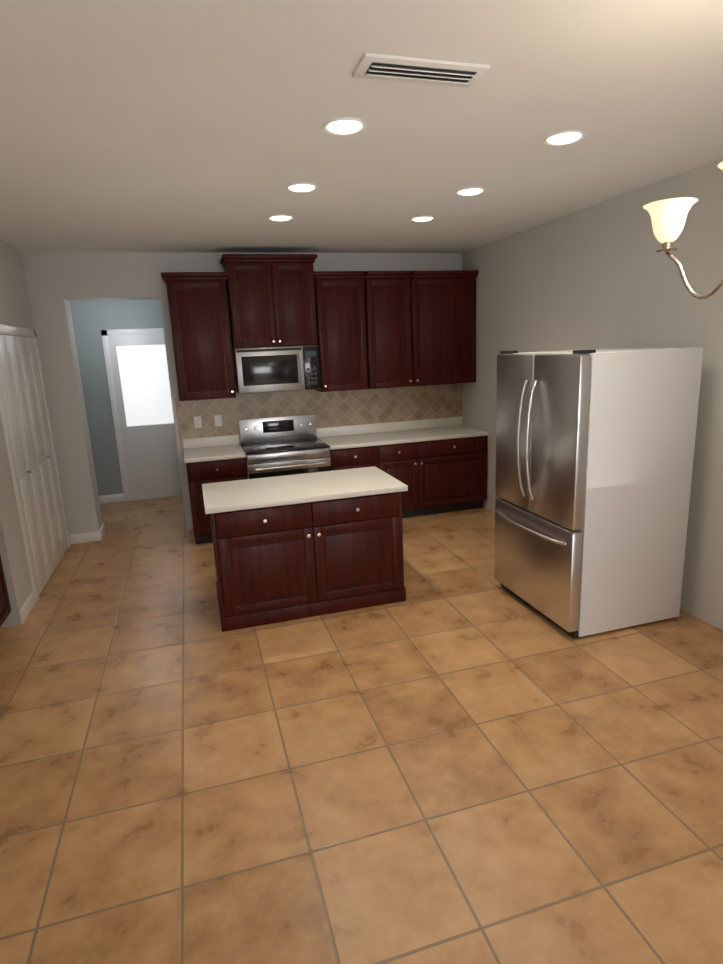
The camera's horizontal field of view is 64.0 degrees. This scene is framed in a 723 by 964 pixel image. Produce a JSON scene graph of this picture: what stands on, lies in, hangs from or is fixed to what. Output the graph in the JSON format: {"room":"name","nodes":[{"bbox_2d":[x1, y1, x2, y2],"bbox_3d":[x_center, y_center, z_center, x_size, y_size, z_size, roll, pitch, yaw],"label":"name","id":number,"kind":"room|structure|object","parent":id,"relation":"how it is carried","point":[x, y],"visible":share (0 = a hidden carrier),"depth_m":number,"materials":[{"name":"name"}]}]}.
{"room":"kitchen","nodes":[
{"label":"kitchen","id":0,"kind":"room"},
{"bbox_2d":[0,239,33,626],"bbox_3d":[-2.762,-0.516,4.584,0.120,2.740,1.830,-6,14,-16],"label":"wall","id":1,"kind":"structure","parent":0,"point":[15,308],"depth_m":4.20,"materials":[{"name":"paint"}]},
{"bbox_2d":[19,591,35,623],"bbox_3d":[-2.436,0.911,4.225,0.014,0.100,0.380,-6,14,-16],"label":"baseboard","id":2,"kind":"structure","parent":1,"relation":"attached to","point":[27,607],"depth_m":4.19,"materials":[{"name":"white wood"}]},
{"bbox_2d":[0,324,70,601],"bbox_3d":[-2.718,-0.234,4.841,0.044,2.070,1.390,-6,14,-16],"label":"closet door","id":3,"kind":"structure","parent":1,"relation":"attached to","point":[27,429],"depth_m":4.72,"materials":[{"name":"white wood"}]},
{"bbox_2d":[69,300,162,495],"bbox_3d":[-2.663,-1.152,7.278,6.950,2.740,0.120,-6,14,-16],"label":"wall","id":4,"kind":"structure","parent":0,"point":[91,320],"depth_m":7.02,"materials":[{"name":"blue paint"}]},
{"bbox_2d":[99,493,124,503],"bbox_3d":[-4.001,0.300,7.120,3.760,0.100,0.014,-6,14,-16],"label":"baseboard","id":5,"kind":"structure","parent":4,"relation":"attached to","point":[111,498],"depth_m":7.35,"materials":[{"name":"white wood"}]},
{"bbox_2d":[101,328,181,500],"bbox_3d":[-2.666,-0.830,7.264,0.850,2.120,0.034,-6,14,-16],"label":"door","id":6,"kind":"structure","parent":4,"relation":"attached to","point":[139,387],"depth_m":7.22,"materials":[{"name":"white wood"}]},
{"bbox_2d":[22,252,461,535],"bbox_3d":[-1.007,-0.961,6.158,4.420,2.740,0.300,-6,14,-16],"label":"wall","id":7,"kind":"structure","parent":0,"point":[52,317],"depth_m":5.51,"materials":[{"name":"paint"}]},
{"bbox_2d":[70,531,99,543],"bbox_3d":[-2.774,0.559,5.788,0.280,0.100,0.014,-6,14,-16],"label":"baseboard","id":8,"kind":"structure","parent":7,"relation":"attached to","point":[84,537],"depth_m":5.78,"materials":[{"name":"white wood"}]},
{"bbox_2d":[99,523,104,539],"bbox_3d":[-2.678,0.511,5.975,0.014,0.100,0.300,-6,14,-16],"label":"baseboard","id":9,"kind":"structure","parent":7,"relation":"attached to","point":[102,531],"depth_m":5.93,"materials":[{"name":"white wood"}]},
{"bbox_2d":[165,274,235,400],"bbox_3d":[-1.536,-1.366,5.560,0.530,1.115,0.348,-6,14,-16],"label":"upper cabinet","id":10,"kind":"object","parent":7,"relation":"attached to","point":[202,338],"depth_m":5.39,"materials":[{"name":"brown wood"}]},
{"bbox_2d":[221,258,320,348],"bbox_3d":[-0.884,-1.734,5.661,0.810,0.800,0.378,-6,14,-16],"label":"upper cabinet","id":11,"kind":"object","parent":7,"relation":"attached to","point":[273,301],"depth_m":5.48,"materials":[{"name":"brown wood"}]},
{"bbox_2d":[232,345,320,393],"bbox_3d":[-0.848,-1.126,5.770,0.804,0.425,0.444,-6,14,-16],"label":"microwave","id":12,"kind":"object","parent":11,"relation":"attached to","point":[273,369],"visible":1,"depth_m":5.60,"materials":[{"name":"silver metal"}]},
{"bbox_2d":[175,383,462,448],"bbox_3d":[-0.345,-0.747,6.241,3.148,0.510,0.010,-6,14,-16],"label":"tile backsplash","id":13,"kind":"structure","parent":7,"relation":"attached to","point":[358,407],"depth_m":6.23,"materials":[{"name":"beige tile"}]},
{"bbox_2d":[194,416,201,427],"bbox_3d":[-1.658,-0.606,5.860,0.072,0.116,0.009,-6,14,-16],"label":"outlet","id":14,"kind":"object","parent":13,"relation":"attached to","point":[197,422],"visible":1,"depth_m":5.86,"materials":[{"name":"white plastic"}]},
{"bbox_2d":[214,415,221,426],"bbox_3d":[-1.466,-0.626,5.913,0.072,0.116,0.011,-6,14,-16],"label":"outlet","id":15,"kind":"object","parent":13,"relation":"attached to","point":[218,420],"visible":1,"depth_m":5.91,"materials":[{"name":"white plastic"}]},
{"bbox_2d":[183,417,462,448],"bbox_3d":[-0.320,-0.548,6.287,3.111,0.100,0.018,-6,14,-16],"label":"backsplash","id":16,"kind":"structure","parent":7,"relation":"attached to","point":[192,443],"depth_m":6.36,"materials":[{"name":"beige stone"}]},
{"bbox_2d":[315,274,372,391],"bbox_3d":[-0.230,-1.508,5.926,0.498,1.115,0.348,-6,14,-16],"label":"upper cabinet","id":17,"kind":"object","parent":7,"relation":"attached to","point":[362,330],"depth_m":5.76,"materials":[{"name":"brown wood"}]},
{"bbox_2d":[365,274,416,388],"bbox_3d":[0.242,-1.559,6.058,0.487,1.115,0.348,-6,14,-16],"label":"upper cabinet","id":18,"kind":"object","parent":7,"relation":"attached to","point":[390,295],"depth_m":5.90,"materials":[{"name":"brown wood"}]},
{"bbox_2d":[413,274,476,385],"bbox_3d":[0.825,-1.623,6.222,0.731,1.115,0.348,-6,14,-16],"label":"upper cabinet","id":19,"kind":"object","parent":7,"relation":"attached to","point":[444,305],"depth_m":6.06,"materials":[{"name":"brown wood"}]},
{"bbox_2d":[0,495,722,963],"bbox_3d":[-1.521,0.968,4.254,7.070,0.100,8.070,-6,14,-16],"label":"floor","id":20,"kind":"structure","parent":0,"point":[460,755],"depth_m":2.50,"materials":[{"name":"tile"}]},
{"bbox_2d":[0,555,10,626],"bbox_3d":[-2.572,0.636,3.540,0.538,0.960,0.702,-6,14,-16],"label":"base cabinet","id":21,"kind":"object","parent":20,"relation":"on","point":[5,608],"visible":0.98,"depth_m":3.90,"materials":[{"name":"brown wood"}]},
{"bbox_2d":[184,457,247,543],"bbox_3d":[-1.426,0.133,5.779,0.545,0.820,0.620,-6,14,-16],"label":"base cabinet","id":22,"kind":"object","parent":20,"relation":"on","point":[223,469],"depth_m":5.44,"materials":[{"name":"brown wood"}]},
{"bbox_2d":[184,445,245,460],"bbox_3d":[-1.450,-0.283,5.674,0.561,0.040,0.630,-6,14,-16],"label":"countertop","id":23,"kind":"structure","parent":22,"relation":"on","point":[209,452],"depth_m":5.57,"materials":[{"name":"beige stone"}]},
{"bbox_2d":[238,414,330,478],"bbox_3d":[-0.765,-0.073,5.881,0.812,1.120,0.721,-6,14,-16],"label":"range","id":24,"kind":"object","parent":20,"relation":"on","point":[274,446],"visible":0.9,"depth_m":5.71,"materials":[{"name":"silver metal"}]},
{"bbox_2d":[210,490,407,631],"bbox_3d":[-0.404,0.461,4.195,1.303,0.820,0.708,-6,14,-16],"label":"kitchen island","id":25,"kind":"object","parent":20,"relation":"on","point":[293,547],"depth_m":3.88,"materials":[{"name":"brown wood"}]},
{"bbox_2d":[202,466,407,513],"bbox_3d":[-0.431,0.038,4.119,1.350,0.040,0.730,-6,14,-16],"label":"island countertop","id":26,"kind":"structure","parent":25,"relation":"on","point":[234,495],"depth_m":4.01,"materials":[{"name":"beige stone"}]},
{"bbox_2d":[330,445,382,470],"bbox_3d":[-0.139,-0.007,6.140,0.506,0.820,0.620,-6,14,-16],"label":"base cabinet","id":27,"kind":"object","parent":20,"relation":"on","point":[355,456],"depth_m":5.78,"materials":[{"name":"brown wood"}]},
{"bbox_2d":[379,441,422,517],"bbox_3d":[0.304,-0.055,6.265,0.421,0.820,0.620,-6,14,-16],"label":"base cabinet","id":28,"kind":"object","parent":20,"relation":"on","point":[400,458],"depth_m":5.96,"materials":[{"name":"brown wood"}]},
{"bbox_2d":[419,433,487,514],"bbox_3d":[0.891,-0.119,6.429,0.805,0.820,0.620,-6,14,-16],"label":"base cabinet","id":29,"kind":"object","parent":20,"relation":"on","point":[437,465],"depth_m":6.14,"materials":[{"name":"brown wood"}]},
{"bbox_2d":[317,425,486,448],"bbox_3d":[0.431,-0.488,6.202,1.732,0.040,0.630,-6,14,-16],"label":"countertop","id":30,"kind":"structure","parent":29,"relation":"on","point":[444,430],"depth_m":6.10,"materials":[{"name":"beige stone"}]},
{"bbox_2d":[494,347,703,638],"bbox_3d":[1.450,-0.001,3.833,0.904,1.728,0.910,-6,14,-16],"label":"refrigerator","id":31,"kind":"object","parent":20,"relation":"on","point":[594,457],"visible":1,"depth_m":3.46,"materials":[{"name":"white metal"}]},
{"bbox_2d":[0,0,722,252],"bbox_3d":[-0.521,-0.981,-0.067,7.070,0.100,15.920,-6,14,-16],"label":"ceiling","id":32,"kind":"structure","parent":0,"point":[179,126],"depth_m":2.46,"materials":[{"name":"paint"}]},
{"bbox_2d":[268,214,292,220],"bbox_3d":[-0.590,-1.927,4.223,0.190,0.012,0.190,-6,14,-16],"label":"recessed light","id":33,"kind":"object","parent":32,"relation":"in","point":[281,217],"visible":1,"depth_m":4.20,"materials":[{"name":"white glass"}]},
{"bbox_2d":[286,183,317,192],"bbox_3d":[-0.356,-1.757,3.455,0.190,0.012,0.190,-6,14,-16],"label":"recessed light","id":34,"kind":"object","parent":32,"relation":"in","point":[301,187],"visible":1,"depth_m":3.43,"materials":[{"name":"white glass"}]},
{"bbox_2d":[323,117,365,135],"bbox_3d":[-0.074,-1.552,2.529,0.190,0.012,0.190,-6,14,-16],"label":"recessed light","id":35,"kind":"object","parent":32,"relation":"in","point":[344,126],"visible":0.96,"depth_m":2.51,"materials":[{"name":"white glass"}]},
{"bbox_2d":[352,53,489,87],"bbox_3d":[0.210,-1.443,2.041,0.460,0.024,0.160,-6,14,-16],"label":"ceiling vent","id":36,"kind":"object","parent":32,"relation":"in","point":[412,69],"visible":1,"depth_m":2.02,"materials":[{"name":"white metal"}]},
{"bbox_2d":[410,215,434,221],"bbox_3d":[0.471,-2.028,4.459,0.190,0.012,0.190,-6,14,-16],"label":"recessed light","id":37,"kind":"object","parent":32,"relation":"in","point":[425,218],"visible":1,"depth_m":4.43,"materials":[{"name":"white glass"}]},
{"bbox_2d":[455,187,484,195],"bbox_3d":[0.699,-1.862,3.711,0.190,0.012,0.190,-6,14,-16],"label":"recessed light","id":38,"kind":"object","parent":32,"relation":"in","point":[470,191],"visible":0.96,"depth_m":3.69,"materials":[{"name":"white glass"}]},
{"bbox_2d":[544,130,584,145],"bbox_3d":[0.978,-1.659,2.793,0.190,0.012,0.190,-6,14,-16],"label":"recessed light","id":39,"kind":"object","parent":32,"relation":"in","point":[566,137],"visible":1,"depth_m":2.77,"materials":[{"name":"white glass"}]},
{"bbox_2d":[643,161,722,299],"bbox_3d":[1.037,-0.928,1.533,0.565,0.865,0.546,-6,14,-16],"label":"pendant chandelier","id":40,"kind":"object","parent":32,"relation":"hanging from","point":[668,217],"visible":1,"depth_m":1.71,"materials":[{"name":"white glass"}]},
{"bbox_2d":[462,158,722,629],"bbox_3d":[2.849,0.025,1.247,0.120,2.740,15.800,-6,14,-16],"label":"wall","id":41,"kind":"structure","parent":0,"point":[604,275],"depth_m":4.01,"materials":[{"name":"paint"}]}
]}

